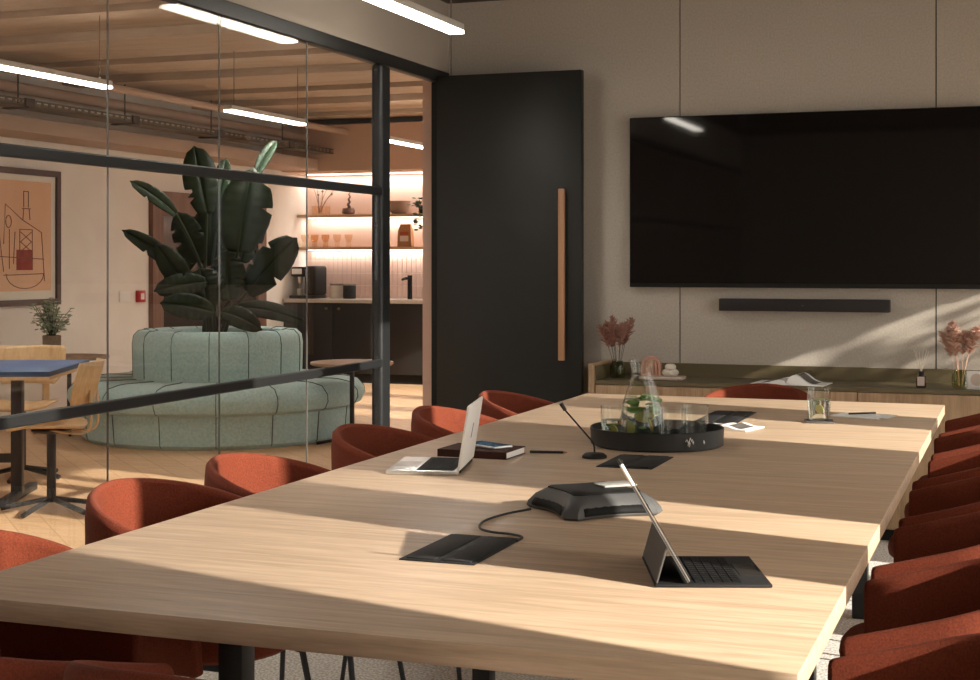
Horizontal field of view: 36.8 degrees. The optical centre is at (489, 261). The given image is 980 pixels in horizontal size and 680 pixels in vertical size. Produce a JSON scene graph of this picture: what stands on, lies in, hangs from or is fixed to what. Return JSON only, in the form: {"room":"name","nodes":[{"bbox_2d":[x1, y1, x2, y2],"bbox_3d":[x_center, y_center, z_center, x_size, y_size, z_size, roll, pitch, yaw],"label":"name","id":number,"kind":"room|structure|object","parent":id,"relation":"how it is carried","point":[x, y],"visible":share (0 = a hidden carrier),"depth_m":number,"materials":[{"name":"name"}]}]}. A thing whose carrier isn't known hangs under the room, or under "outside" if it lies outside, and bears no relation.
{"room":"conference room","nodes":[
{"label":"conference room","id":0,"kind":"room"},
{"bbox_2d":[0,71,305,415],"bbox_3d":[-4.422,-0.165,10.453,0.150,2.950,13.650,0,0,20],"label":"wall","id":1,"kind":"structure","parent":0,"point":[83,187],"depth_m":13.04,"materials":[{"name":"white paint"}]},
{"bbox_2d":[0,166,60,306],"bbox_3d":[-3.860,-0.198,11.734,0.035,1.115,1.400,0,0,20],"label":"framed picture","id":2,"kind":"object","parent":1,"relation":"attached to","point":[30,199],"visible":0.99,"depth_m":12.03,"materials":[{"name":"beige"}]},
{"bbox_2d":[0,179,50,291],"bbox_3d":[-3.864,-0.207,11.735,0.003,0.895,1.180,0,0,20],"label":"art print","id":3,"kind":"object","parent":2,"relation":"attached to","point":[25,204],"depth_m":11.98,"materials":[{"name":"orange paper"}]},
{"bbox_2d":[119,291,130,301],"bbox_3d":[-3.300,0.315,13.317,0.012,0.100,0.180,0,0,20],"label":"switch plate","id":4,"kind":"object","parent":1,"relation":"attached to","point":[124,296],"visible":1,"depth_m":13.31,"materials":[{"name":"white plastic"}]},
{"bbox_2d":[149,191,266,327],"bbox_3d":[-2.778,0.325,14.703,0.050,1.970,2.180,0,0,20],"label":"door","id":5,"kind":"structure","parent":1,"relation":"in","point":[159,220],"depth_m":13.94,"materials":[{"name":"red wood"}]},
{"bbox_2d":[0,0,422,120],"bbox_3d":[-1.884,-1.615,8.019,9.000,0.250,17.000,0,0,20],"label":"ceiling","id":6,"kind":"structure","parent":0,"point":[159,46],"depth_m":11.06,"materials":[{"name":"brown wood"}]},
{"bbox_2d":[0,15,112,88],"bbox_3d":[-2.559,-1.288,8.562,0.072,0.443,1.160,0,0,20],"label":"lamp","id":7,"kind":"object","parent":6,"relation":"hanging from","point":[6,65],"visible":0.93,"depth_m":8.58,"materials":[{"name":"beige"}]},
{"bbox_2d":[0,65,111,88],"bbox_3d":[-2.559,-1.074,8.562,0.070,0.014,1.152,0,0,20],"label":"diffuser","id":8,"kind":"object","parent":7,"relation":"attached to","point":[31,70],"depth_m":8.59,"materials":[{"name":"white"}]},
{"bbox_2d":[0,74,333,154],"bbox_3d":[-3.958,-1.324,9.929,0.240,0.352,12.780,0,0,20],"label":"cable tray","id":9,"kind":"object","parent":6,"relation":"hanging from","point":[29,104],"visible":0.96,"depth_m":12.54,"materials":[{"name":"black metal"}]},
{"bbox_2d":[224,68,305,125],"bbox_3d":[-1.668,-1.288,11.025,0.072,0.443,1.160,0,0,20],"label":"lamp","id":10,"kind":"object","parent":6,"relation":"hanging from","point":[234,109],"visible":0.86,"depth_m":10.98,"materials":[{"name":"beige"}]},
{"bbox_2d":[224,109,305,125],"bbox_3d":[-1.668,-1.074,11.025,0.070,0.014,1.152,0,0,20],"label":"diffuser","id":11,"kind":"object","parent":10,"relation":"attached to","point":[254,113],"depth_m":10.99,"materials":[{"name":"white"}]},
{"bbox_2d":[390,136,422,148],"bbox_3d":[-0.790,-1.288,13.451,0.072,0.443,1.160,0,0,20],"label":"lamp","id":12,"kind":"object","parent":6,"relation":"hanging from","point":[395,140],"visible":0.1,"depth_m":13.43,"materials":[{"name":"beige"}]},
{"bbox_2d":[390,140,422,148],"bbox_3d":[-0.790,-1.074,13.451,0.070,0.014,1.152,0,0,20],"label":"diffuser","id":13,"kind":"object","parent":12,"relation":"attached to","point":[410,143],"depth_m":13.52,"materials":[{"name":"white"}]},
{"bbox_2d":[227,0,447,72],"bbox_3d":[-1.812,-1.270,3.793,0.072,0.480,9.100,0,0,20],"label":"wall","id":14,"kind":"structure","parent":0,"point":[362,22],"depth_m":7.11,"materials":[{"name":"beige paint"}]},
{"bbox_2d":[107,0,108,480],"bbox_3d":[-1.317,0.128,5.075,0.004,2.185,0.006,0,0,20],"label":"trim","id":15,"kind":"structure","parent":14,"relation":"attached to","point":[107,0],"depth_m":5.08,"materials":[{"name":"grey"}]},
{"bbox_2d":[0,359,381,429],"bbox_3d":[-1.922,0.495,3.336,0.025,0.040,8.165,0,0,20],"label":"trim","id":16,"kind":"structure","parent":14,"relation":"attached to","point":[74,411],"depth_m":5.38,"materials":[{"name":"grey metal"}]},
{"bbox_2d":[218,15,219,453],"bbox_3d":[-1.062,0.128,5.780,0.004,2.185,0.006,0,0,20],"label":"trim","id":17,"kind":"structure","parent":14,"relation":"attached to","point":[218,15],"depth_m":5.78,"materials":[{"name":"grey"}]},
{"bbox_2d":[161,0,448,82],"bbox_3d":[-1.794,-0.998,3.786,0.050,0.065,9.100,0,0,20],"label":"trim","id":18,"kind":"structure","parent":14,"relation":"attached to","point":[227,10],"depth_m":6.43,"materials":[{"name":"grey metal"}]},
{"bbox_2d":[306,42,306,461],"bbox_3d":[-0.807,0.128,6.486,0.004,2.185,0.006,0,0,20],"label":"trim","id":19,"kind":"structure","parent":14,"relation":"attached to","point":[306,42],"depth_m":6.48,"materials":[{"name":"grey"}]},
{"bbox_2d":[372,64,389,426],"bbox_3d":[-0.536,0.172,7.234,0.060,2.275,0.110,0,0,20],"label":"partition post","id":20,"kind":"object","parent":14,"relation":"attached to","point":[380,73],"depth_m":7.19,"materials":[{"name":"grey metal"}]},
{"bbox_2d":[282,122,422,174],"bbox_3d":[-0.051,-1.230,15.641,4.540,0.500,0.580,0,0,20],"label":"wall","id":21,"kind":"structure","parent":0,"point":[352,152],"depth_m":15.85,"materials":[{"name":"beige paint"}]},
{"bbox_2d":[0,79,308,141],"bbox_3d":[-4.189,-1.350,10.024,0.090,0.090,12.800,0,0,20],"label":"ceiling pipe","id":22,"kind":"object","parent":21,"relation":"attached to","point":[5,85],"visible":0.9,"depth_m":13.00,"materials":[{"name":"beige"}]},
{"bbox_2d":[0,113,317,170],"bbox_3d":[-4.240,-1.050,10.031,0.440,0.120,12.780,0,0,20],"label":"air duct","id":23,"kind":"object","parent":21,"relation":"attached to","point":[12,126],"visible":1,"depth_m":12.69,"materials":[{"name":"beige metal"}]},
{"bbox_2d":[0,70,349,134],"bbox_3d":[-3.719,-1.390,9.853,0.064,0.064,12.800,0,0,20],"label":"ceiling pipe","id":24,"kind":"object","parent":21,"relation":"attached to","point":[116,88],"visible":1,"depth_m":12.67,"materials":[{"name":"beige"}]},
{"bbox_2d":[307,117,422,298],"bbox_3d":[1.443,-0.165,15.509,7.640,2.950,0.150,0,0,20],"label":"wall","id":25,"kind":"structure","parent":0,"point":[401,119],"depth_m":16.46,"materials":[{"name":"beige tile"}]},
{"bbox_2d":[297,213,422,218],"bbox_3d":[-0.881,-0.501,16.111,2.620,0.038,0.260,0,0,20],"label":"wall shelf","id":26,"kind":"object","parent":25,"relation":"attached to","point":[331,216],"visible":0.55,"depth_m":16.25,"materials":[{"name":"brown wood"}]},
{"bbox_2d":[390,201,410,213],"bbox_3d":[-1.000,-0.591,16.165,0.260,0.140,0.260,0,0,20],"label":"ceramic bowl","id":27,"kind":"object","parent":26,"relation":"on","point":[396,207],"visible":0.91,"depth_m":16.07,"materials":[{"name":"brown"}]},
{"bbox_2d":[407,197,422,230],"bbox_3d":[-0.767,-0.515,15.956,0.231,0.371,0.288,0,0,20],"label":"trailing plant","id":28,"kind":"object","parent":26,"relation":"on","point":[417,203],"visible":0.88,"depth_m":15.87,"materials":[{"name":"green plant"}]},
{"bbox_2d":[299,247,422,250],"bbox_3d":[-0.881,-0.141,16.111,2.620,0.038,0.260,0,0,20],"label":"wall shelf","id":29,"kind":"object","parent":25,"relation":"attached to","point":[300,248],"visible":0.39,"depth_m":16.25,"materials":[{"name":"brown wood"}]},
{"bbox_2d":[397,224,413,246],"bbox_3d":[-0.925,-0.285,16.136,0.170,0.250,0.082,0,0,20],"label":"coffee bag","id":30,"kind":"object","parent":29,"relation":"on","point":[405,238],"visible":1,"depth_m":16.10,"materials":[{"name":"brown paper"}]},
{"bbox_2d":[307,173,422,246],"bbox_3d":[-0.839,-0.565,16.249,2.636,0.830,0.011,0,0,20],"label":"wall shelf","id":31,"kind":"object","parent":25,"relation":"attached to","point":[403,187],"depth_m":16.49,"materials":[{"name":"beige paint"}]},
{"bbox_2d":[307,250,422,297],"bbox_3d":[-0.838,0.131,16.246,2.628,0.548,0.013,0,0,20],"label":"backsplash","id":32,"kind":"structure","parent":25,"relation":"attached to","point":[342,267],"depth_m":16.44,"materials":[{"name":"beige tile"}]},
{"bbox_2d":[423,80,430,405],"bbox_3d":[1.122,-0.165,7.730,3.150,2.950,0.099,0,0,20],"label":"wall","id":33,"kind":"structure","parent":0,"point":[426,84],"depth_m":8.21,"materials":[{"name":"beige paint"}]},
{"bbox_2d":[0,383,893,679],"bbox_3d":[-1.319,1.360,7.815,10.600,0.100,17.000,0,0,20],"label":"floor","id":34,"kind":"structure","parent":0,"point":[81,464],"depth_m":8.73,"materials":[{"name":"brown wood"}]},
{"bbox_2d":[0,345,65,483],"bbox_3d":[-2.830,0.912,8.908,0.504,0.787,0.533,0,0,-2],"label":"chair","id":35,"kind":"object","parent":34,"relation":"on","point":[7,352],"visible":0.61,"depth_m":9.10,"materials":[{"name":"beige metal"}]},
{"bbox_2d":[0,657,70,679],"bbox_3d":[-0.902,0.920,2.299,0.507,0.782,0.514,0,0,20],"label":"tub chair","id":36,"kind":"object","parent":34,"relation":"on","point":[10,668],"visible":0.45,"depth_m":2.18,"materials":[{"name":"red fabric"}]},
{"bbox_2d":[0,360,89,506],"bbox_3d":[-3.071,0.943,8.119,1.500,0.735,0.940,0,0,-3],"label":"table","id":37,"kind":"object","parent":34,"relation":"on","point":[17,371],"visible":0.88,"depth_m":8.11,"materials":[{"name":"blue laminate"}]},
{"bbox_2d":[0,358,104,518],"bbox_3d":[-2.295,0.912,7.724,0.533,0.787,0.504,0,0,-3],"label":"chair","id":38,"kind":"object","parent":34,"relation":"on","point":[88,374],"visible":0.87,"depth_m":7.67,"materials":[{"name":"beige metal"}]},
{"bbox_2d":[0,530,142,662],"bbox_3d":[-0.928,0.920,2.830,0.514,0.782,0.507,0,0,18],"label":"tub chair","id":39,"kind":"object","parent":34,"relation":"on","point":[17,640],"visible":0.34,"depth_m":3.04,"materials":[{"name":"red fabric"}]},
{"bbox_2d":[34,353,109,435],"bbox_3d":[-3.218,1.015,11.267,0.600,0.590,0.600,0,0,20],"label":"side table","id":40,"kind":"object","parent":34,"relation":"on","point":[69,356],"visible":0.48,"depth_m":11.25,"materials":[{"name":"black metal"}]},
{"bbox_2d":[29,297,73,344],"bbox_3d":[-3.341,0.496,11.261,0.320,0.446,0.343,0,0,14],"label":"potted plant","id":41,"kind":"object","parent":40,"relation":"on","point":[51,338],"visible":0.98,"depth_m":11.22,"materials":[{"name":"green plant"}]},
{"bbox_2d":[63,660,203,679],"bbox_3d":[-0.349,0.920,2.120,0.507,0.782,0.514,0,0,22],"label":"tub chair","id":42,"kind":"object","parent":34,"relation":"on","point":[76,669],"visible":1,"depth_m":1.96,"materials":[{"name":"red fabric"}]},
{"bbox_2d":[85,478,310,679],"bbox_3d":[-0.691,0.920,3.483,0.514,0.782,0.507,0,0,22],"label":"tub chair","id":43,"kind":"object","parent":34,"relation":"on","point":[115,507],"visible":0.25,"depth_m":3.55,"materials":[{"name":"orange fabric"}]},
{"bbox_2d":[67,325,364,450],"bbox_3d":[-2.058,0.907,11.167,2.280,0.806,2.280,0,0,20],"label":"sofa","id":44,"kind":"object","parent":34,"relation":"on","point":[168,358],"visible":0.72,"depth_m":10.49,"materials":[{"name":"teal fabric"}]},
{"bbox_2d":[122,141,305,331],"bbox_3d":[-1.939,-0.168,11.035,1.338,1.539,0.993,0,0,8],"label":"banana plant","id":45,"kind":"object","parent":44,"relation":"on","point":[244,224],"visible":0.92,"depth_m":10.86,"materials":[{"name":"green plant"}]},
{"bbox_2d":[204,453,405,679],"bbox_3d":[-0.511,0.920,3.982,0.514,0.782,0.507,0,0,16],"label":"tub chair","id":46,"kind":"object","parent":34,"relation":"on","point":[241,474],"visible":0.25,"depth_m":4.14,"materials":[{"name":"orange fabric"}]},
{"bbox_2d":[284,302,332,369],"bbox_3d":[-1.894,0.880,16.308,0.596,0.860,0.580,0,0,20],"label":"base cabinet","id":47,"kind":"object","parent":34,"relation":"on","point":[319,315],"visible":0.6,"depth_m":16.02,"materials":[{"name":"black"}]},
{"bbox_2d":[282,298,422,303],"bbox_3d":[-0.942,0.429,15.957,2.630,0.038,0.570,0,0,20],"label":"countertop","id":48,"kind":"structure","parent":47,"relation":"on","point":[320,300],"depth_m":15.89,"materials":[{"name":"stone"}]},
{"bbox_2d":[289,266,325,298],"bbox_3d":[-2.018,0.230,16.363,0.310,0.360,0.320,0,0,20],"label":"espresso machine","id":49,"kind":"object","parent":48,"relation":"on","point":[316,275],"visible":0.95,"depth_m":16.25,"materials":[{"name":"black metal"}]},
{"bbox_2d":[289,295,325,298],"bbox_3d":[-2.022,0.392,16.365,0.300,0.035,0.320,0,0,20],"label":"drip tray","id":50,"kind":"object","parent":49,"relation":"on","point":[291,296],"depth_m":16.23,"materials":[{"name":"black metal"}]},
{"bbox_2d":[330,283,342,298],"bbox_3d":[-1.699,0.326,16.290,0.142,0.167,0.142,0,0,20],"label":"canister","id":51,"kind":"object","parent":48,"relation":"on","point":[336,289],"visible":1,"depth_m":16.23,"materials":[{"name":"beige ceramic"}]},
{"bbox_2d":[343,284,355,298],"bbox_3d":[-1.548,0.326,16.235,0.142,0.167,0.142,0,0,20],"label":"canister","id":52,"kind":"object","parent":48,"relation":"on","point":[349,290],"visible":1,"depth_m":16.18,"materials":[{"name":"black metal"}]},
{"bbox_2d":[401,275,411,298],"bbox_3d":[-0.923,0.280,15.905,0.111,0.260,0.209,0,0,20],"label":"tap","id":53,"kind":"object","parent":48,"relation":"on","point":[408,278],"visible":1,"depth_m":15.95,"materials":[{"name":"black"}]},
{"bbox_2d":[310,359,393,444],"bbox_3d":[-0.992,1.015,10.600,0.600,0.590,0.600,0,0,20],"label":"side table","id":54,"kind":"object","parent":34,"relation":"on","point":[320,363],"visible":0.46,"depth_m":10.58,"materials":[{"name":"wood"}]},
{"bbox_2d":[333,303,371,382],"bbox_3d":[-1.330,0.880,16.103,0.596,0.860,0.580,0,0,20],"label":"base cabinet","id":55,"kind":"object","parent":34,"relation":"on","point":[352,322],"visible":0.52,"depth_m":15.87,"materials":[{"name":"black"}]},
{"bbox_2d":[331,423,461,679],"bbox_3d":[-0.249,0.920,4.705,0.514,0.782,0.507,0,0,21],"label":"tub chair","id":56,"kind":"object","parent":34,"relation":"on","point":[353,443],"visible":0.12,"depth_m":4.85,"materials":[{"name":"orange fabric"}]},
{"bbox_2d":[390,304,422,384],"bbox_3d":[-0.766,0.880,15.899,0.596,0.860,0.580,0,0,20],"label":"base cabinet","id":57,"kind":"object","parent":34,"relation":"on","point":[406,320],"visible":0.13,"depth_m":15.66,"materials":[{"name":"black"}]},
{"bbox_2d":[411,406,497,438],"bbox_3d":[-0.028,0.920,5.317,0.514,0.782,0.507,0,0,18],"label":"tub chair","id":58,"kind":"object","parent":34,"relation":"on","point":[436,422],"visible":0.18,"depth_m":5.46,"materials":[{"name":"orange fabric"}]},
{"bbox_2d":[0,393,944,679],"bbox_3d":[0.421,0.940,4.200,1.482,0.740,4.075,0,0,20],"label":"conference table","id":59,"kind":"object","parent":34,"relation":"on","point":[312,564],"visible":0.79,"depth_m":2.83,"materials":[{"name":"brown wood"}]},
{"bbox_2d":[386,396,482,475],"bbox_3d":[-0.150,0.476,4.066,0.228,0.186,0.285,0,0,7],"label":"laptop","id":60,"kind":"object","parent":59,"relation":"on","point":[452,466],"visible":1,"depth_m":4.01,"materials":[{"name":"silver metal"}]},
{"bbox_2d":[399,534,518,564],"bbox_3d":[-0.055,0.567,2.913,0.154,0.005,0.274,0,0,20],"label":"port","id":61,"kind":"object","parent":59,"relation":"on","point":[463,549],"visible":1,"depth_m":2.89,"materials":[{"name":"grey"}]},
{"bbox_2d":[437,443,524,459],"bbox_3d":[-0.024,0.559,4.341,0.216,0.022,0.158,0,0,22],"label":"notebook","id":62,"kind":"object","parent":59,"relation":"on","point":[453,450],"visible":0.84,"depth_m":4.29,"materials":[{"name":"leather"}]},
{"bbox_2d":[475,441,512,449],"bbox_3d":[-0.006,0.544,4.362,0.072,0.008,0.144,0,0,-40],"label":"smartphone","id":63,"kind":"object","parent":62,"relation":"on","point":[482,444],"visible":0.76,"depth_m":4.33,"materials":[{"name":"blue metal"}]},
{"bbox_2d":[478,508,530,541],"bbox_3d":[0.027,0.562,3.149,0.105,0.013,0.359,0,0,5],"label":"cable","id":64,"kind":"object","parent":59,"relation":"on","point":[527,509],"visible":1,"depth_m":3.13,"materials":[{"name":"black rubber"}]},
{"bbox_2d":[559,402,606,458],"bbox_3d":[0.273,0.489,4.284,0.134,0.162,0.072,0,0,13],"label":"gooseneck microphone","id":65,"kind":"object","parent":59,"relation":"on","point":[588,455],"visible":1,"depth_m":4.26,"materials":[{"name":"black"}]},
{"bbox_2d":[527,480,662,520],"bbox_3d":[0.238,0.541,3.376,0.249,0.056,0.249,0,0,-22],"label":"phone","id":66,"kind":"object","parent":59,"relation":"on","point":[603,499],"visible":0.94,"depth_m":3.30,"materials":[{"name":"grey plastic"}]},
{"bbox_2d":[531,497,563,515],"bbox_3d":[0.137,0.551,3.335,0.025,0.021,0.161,0,0,-22],"label":"grille","id":67,"kind":"object","parent":66,"relation":"attached to","point":[555,505],"depth_m":3.35,"materials":[{"name":"black"}]},
{"bbox_2d":[584,504,649,516],"bbox_3d":[0.279,0.551,3.275,0.161,0.021,0.025,0,0,-22],"label":"grille","id":68,"kind":"object","parent":66,"relation":"attached to","point":[590,510],"depth_m":3.28,"materials":[{"name":"black"}]},
{"bbox_2d":[596,454,672,469],"bbox_3d":[0.413,0.567,4.181,0.158,0.005,0.265,0,0,20],"label":"port","id":69,"kind":"object","parent":59,"relation":"on","point":[631,461],"visible":0.93,"depth_m":4.16,"materials":[{"name":"grey"}]},
{"bbox_2d":[590,419,723,452],"bbox_3d":[0.520,0.541,4.587,0.414,0.057,0.414,0,0,20],"label":"serving tray","id":70,"kind":"object","parent":59,"relation":"on","point":[695,437],"visible":0.89,"depth_m":4.42,"materials":[{"name":"black metal"}]},
{"bbox_2d":[600,404,627,432],"bbox_3d":[0.383,0.502,4.550,0.084,0.115,0.084,0,0,20],"label":"glass tumbler","id":71,"kind":"object","parent":70,"relation":"on","point":[609,424],"visible":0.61,"depth_m":4.52,"materials":[{"name":"clear glass"}]},
{"bbox_2d":[620,359,664,433],"bbox_3d":[0.481,0.436,4.660,0.144,0.248,0.144,0,0,20],"label":"carafe","id":72,"kind":"object","parent":70,"relation":"on","point":[644,415],"visible":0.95,"depth_m":4.61,"materials":[{"name":"clear glass"}]},
{"bbox_2d":[617,459,772,587],"bbox_3d":[0.361,0.461,2.691,0.268,0.218,0.259,0,0,1],"label":"tablet computer","id":73,"kind":"object","parent":59,"relation":"on","point":[674,571],"visible":1,"depth_m":2.64,"materials":[{"name":"black plastic"}]},
{"bbox_2d":[695,410,755,422],"bbox_3d":[0.861,0.567,5.383,0.155,0.005,0.410,0,0,20],"label":"port","id":74,"kind":"object","parent":59,"relation":"on","point":[720,416],"visible":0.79,"depth_m":5.37,"materials":[{"name":"grey"}]},
{"bbox_2d":[715,422,763,431],"bbox_3d":[0.820,0.562,5.042,0.190,0.015,0.150,0,0,35],"label":"open magazine","id":75,"kind":"object","parent":59,"relation":"on","point":[743,426],"visible":0.7,"depth_m":5.00,"materials":[{"name":"white paper"}]},
{"bbox_2d":[730,423,752,428],"bbox_3d":[0.856,0.559,5.012,0.048,0.010,0.098,0,0,35],"label":"picture","id":76,"kind":"object","parent":75,"relation":"on","point":[738,425],"depth_m":5.01,"materials":[{"name":"grey"}]},
{"bbox_2d":[804,419,833,423],"bbox_3d":[1.167,0.567,5.227,0.100,0.006,0.100,0,0,10],"label":"coaster","id":77,"kind":"object","parent":59,"relation":"on","point":[830,421],"visible":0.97,"depth_m":5.19,"materials":[{"name":"grey"}]},
{"bbox_2d":[807,387,830,420],"bbox_3d":[1.167,0.505,5.227,0.084,0.115,0.084,0,0,20],"label":"glass tumbler","id":78,"kind":"object","parent":77,"relation":"on","point":[819,408],"visible":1,"depth_m":5.20,"materials":[{"name":"clear glass"}]},
{"bbox_2d":[829,412,896,419],"bbox_3d":[1.385,0.568,5.421,0.218,0.004,0.166,0,0,40],"label":"paper pad","id":79,"kind":"object","parent":59,"relation":"on","point":[863,416],"visible":0.93,"depth_m":5.41,"materials":[{"name":"white"}]},
{"bbox_2d":[478,390,552,419],"bbox_3d":[0.207,0.920,5.965,0.514,0.782,0.507,0,0,20],"label":"tub chair","id":80,"kind":"object","parent":34,"relation":"on","point":[496,404],"visible":0.16,"depth_m":6.13,"materials":[{"name":"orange fabric"}]},
{"bbox_2d":[704,383,813,399],"bbox_3d":[1.114,0.920,6.180,0.507,0.782,0.514,0,0,20],"label":"tub chair","id":81,"kind":"object","parent":34,"relation":"on","point":[756,390],"visible":0.16,"depth_m":6.38,"materials":[{"name":"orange fabric"}]},
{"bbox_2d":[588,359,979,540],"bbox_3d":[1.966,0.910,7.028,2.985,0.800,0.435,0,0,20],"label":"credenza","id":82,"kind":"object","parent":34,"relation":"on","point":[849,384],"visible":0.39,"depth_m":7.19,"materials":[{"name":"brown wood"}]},
{"bbox_2d":[596,315,634,377],"bbox_3d":[0.638,0.430,7.495,0.203,0.319,0.158,0,0,6],"label":"pampas vase","id":83,"kind":"object","parent":82,"relation":"on","point":[611,334],"visible":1,"depth_m":7.48,"materials":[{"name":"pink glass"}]},
{"bbox_2d":[639,375,685,379],"bbox_3d":[0.865,0.582,7.386,0.220,0.016,0.110,0,0,20],"label":"tray","id":84,"kind":"object","parent":82,"relation":"on","point":[646,377],"visible":0.98,"depth_m":7.35,"materials":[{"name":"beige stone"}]},
{"bbox_2d":[641,356,661,375],"bbox_3d":[0.813,0.525,7.426,0.104,0.097,0.024,0,0,20],"label":"ornament","id":85,"kind":"object","parent":84,"relation":"on","point":[646,364],"visible":0.95,"depth_m":7.42,"materials":[{"name":"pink ceramic"}]},
{"bbox_2d":[662,364,678,375],"bbox_3d":[0.900,0.541,7.352,0.084,0.062,0.056,0,0,20],"label":"ornament","id":86,"kind":"object","parent":84,"relation":"on","point":[670,369],"visible":1,"depth_m":7.33,"materials":[{"name":"beige ceramic"}]},
{"bbox_2d":[750,373,831,386],"bbox_3d":[1.456,0.565,7.109,0.350,0.050,0.200,0,0,26],"label":"open magazine","id":87,"kind":"object","parent":82,"relation":"on","point":[802,379],"visible":0.91,"depth_m":7.03,"materials":[{"name":"white paper"}]},
{"bbox_2d":[797,373,820,383],"bbox_3d":[1.532,0.561,7.066,0.088,0.043,0.130,0,0,26],"label":"picture","id":88,"kind":"object","parent":87,"relation":"attached to","point":[805,377],"depth_m":7.06,"materials":[{"name":"grey"}]},
{"bbox_2d":[914,349,928,387],"bbox_3d":[2.018,0.500,6.895,0.069,0.180,0.061,0,0,20],"label":"reed diffuser","id":89,"kind":"object","parent":82,"relation":"on","point":[921,378],"visible":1,"depth_m":6.88,"materials":[{"name":"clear glass"}]},
{"bbox_2d":[938,320,979,386],"bbox_3d":[2.193,0.431,6.879,0.202,0.318,0.159,0,0,20],"label":"pampas vase","id":90,"kind":"object","parent":82,"relation":"on","point":[952,341],"visible":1,"depth_m":6.87,"materials":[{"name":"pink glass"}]},
{"bbox_2d":[967,371,979,389],"bbox_3d":[2.244,0.547,6.791,0.090,0.085,0.014,0,0,20],"label":"photo frame","id":91,"kind":"object","parent":82,"relation":"on","point":[973,377],"visible":1,"depth_m":6.79,"materials":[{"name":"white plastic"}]},
{"bbox_2d":[970,374,979,385],"bbox_3d":[2.243,0.545,6.785,0.056,0.056,0.002,0,0,20],"label":"print","id":92,"kind":"object","parent":91,"relation":"attached to","point":[974,378],"depth_m":6.79,"materials":[{"name":"beige paper"}]},
{"bbox_2d":[828,633,979,679],"bbox_3d":[0.606,0.920,2.099,0.514,0.782,0.507,0,0,20],"label":"tub chair","id":93,"kind":"object","parent":34,"relation":"on","point":[955,657],"visible":1,"depth_m":2.31,"materials":[{"name":"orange fabric"}]},
{"bbox_2d":[839,511,979,656],"bbox_3d":[1.024,0.920,3.256,0.514,0.782,0.507,0,0,21],"label":"tub chair","id":94,"kind":"object","parent":34,"relation":"on","point":[955,539],"visible":0.36,"depth_m":3.46,"materials":[{"name":"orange fabric"}]},
{"bbox_2d":[841,558,979,656],"bbox_3d":[0.816,0.920,2.682,0.514,0.782,0.507,0,0,19],"label":"tub chair","id":95,"kind":"object","parent":34,"relation":"on","point":[939,602],"visible":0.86,"depth_m":2.89,"materials":[{"name":"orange fabric"}]},
{"bbox_2d":[870,476,979,579],"bbox_3d":[1.235,0.920,3.839,0.514,0.782,0.507,0,0,19],"label":"tub chair","id":96,"kind":"object","parent":34,"relation":"on","point":[961,497],"visible":0.27,"depth_m":4.05,"materials":[{"name":"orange fabric"}]},
{"bbox_2d":[888,450,979,557],"bbox_3d":[1.456,0.920,4.450,0.514,0.782,0.507,0,0,22],"label":"tub chair","id":97,"kind":"object","parent":34,"relation":"on","point":[966,465],"visible":0.3,"depth_m":4.66,"materials":[{"name":"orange fabric"}]},
{"bbox_2d":[904,428,979,517],"bbox_3d":[1.677,0.920,5.061,0.514,0.782,0.507,0,0,18],"label":"tub chair","id":98,"kind":"object","parent":34,"relation":"on","point":[967,441],"visible":0.25,"depth_m":5.28,"materials":[{"name":"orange fabric"}]},
{"bbox_2d":[918,413,979,479],"bbox_3d":[1.888,0.920,5.644,0.514,0.782,0.507,0,0,20],"label":"tub chair","id":99,"kind":"object","parent":34,"relation":"on","point":[967,423],"visible":0.16,"depth_m":5.87,"materials":[{"name":"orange fabric"}]},
{"bbox_2d":[441,0,498,3],"bbox_3d":[0.244,-1.485,3.113,4.460,0.150,9.220,0,0,20],"label":"ceiling","id":100,"kind":"structure","parent":0,"point":[445,1],"depth_m":7.99,"materials":[{"name":"brown"}]},
{"bbox_2d":[365,0,463,33],"bbox_3d":[-0.342,-1.244,6.462,0.072,0.333,1.100,0,0,20],"label":"lamp","id":101,"kind":"object","parent":100,"relation":"hanging from","point":[409,9],"visible":1,"depth_m":6.53,"materials":[{"name":"beige"}]},
{"bbox_2d":[431,0,979,393],"bbox_3d":[1.741,-0.050,7.399,4.360,2.720,0.100,0,0,20],"label":"wall","id":102,"kind":"structure","parent":0,"point":[637,58],"depth_m":7.53,"materials":[{"name":"paint"}]},
{"bbox_2d":[431,82,436,405],"bbox_3d":[-0.269,0.172,7.999,0.050,2.275,0.140,0,0,20],"label":"trim","id":103,"kind":"structure","parent":102,"relation":"attached to","point":[434,84],"depth_m":7.94,"materials":[{"name":"black"}]},
{"bbox_2d":[437,70,583,410],"bbox_3d":[0.093,0.155,7.729,0.805,2.290,0.090,0,0,20],"label":"door","id":104,"kind":"structure","parent":102,"relation":"in","point":[510,146],"depth_m":7.73,"materials":[{"name":"black laminate"}]},
{"bbox_2d":[630,106,979,288],"bbox_3d":[1.574,-0.307,7.378,1.788,0.880,0.054,0,0,20],"label":"television","id":105,"kind":"object","parent":102,"relation":"attached to","point":[879,198],"visible":1,"depth_m":7.35,"materials":[{"name":"black"}]},
{"bbox_2d":[719,298,890,312],"bbox_3d":[1.568,0.219,7.370,0.840,0.062,0.072,0,0,20],"label":"soundbar","id":106,"kind":"object","parent":102,"relation":"attached to","point":[725,304],"visible":1,"depth_m":7.33,"materials":[{"name":"black"}]},
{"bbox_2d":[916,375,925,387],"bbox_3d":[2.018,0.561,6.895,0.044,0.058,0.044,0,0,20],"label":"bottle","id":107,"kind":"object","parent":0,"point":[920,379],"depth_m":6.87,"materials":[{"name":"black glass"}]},
{"bbox_3d":[-3.230,0.128,-0.215,0.012,2.185,0.742,0,0,20],"label":"window","id":108,"kind":"structure","parent":0,"visible":0},
{"bbox_2d":[0,143,381,194],"bbox_3d":[-1.923,-0.343,3.336,0.023,0.041,8.165,0,0,20],"label":"trim","id":109,"kind":"structure","parent":108,"relation":"attached to","point":[6,150],"depth_m":5.38,"materials":[{"name":"grey metal"}]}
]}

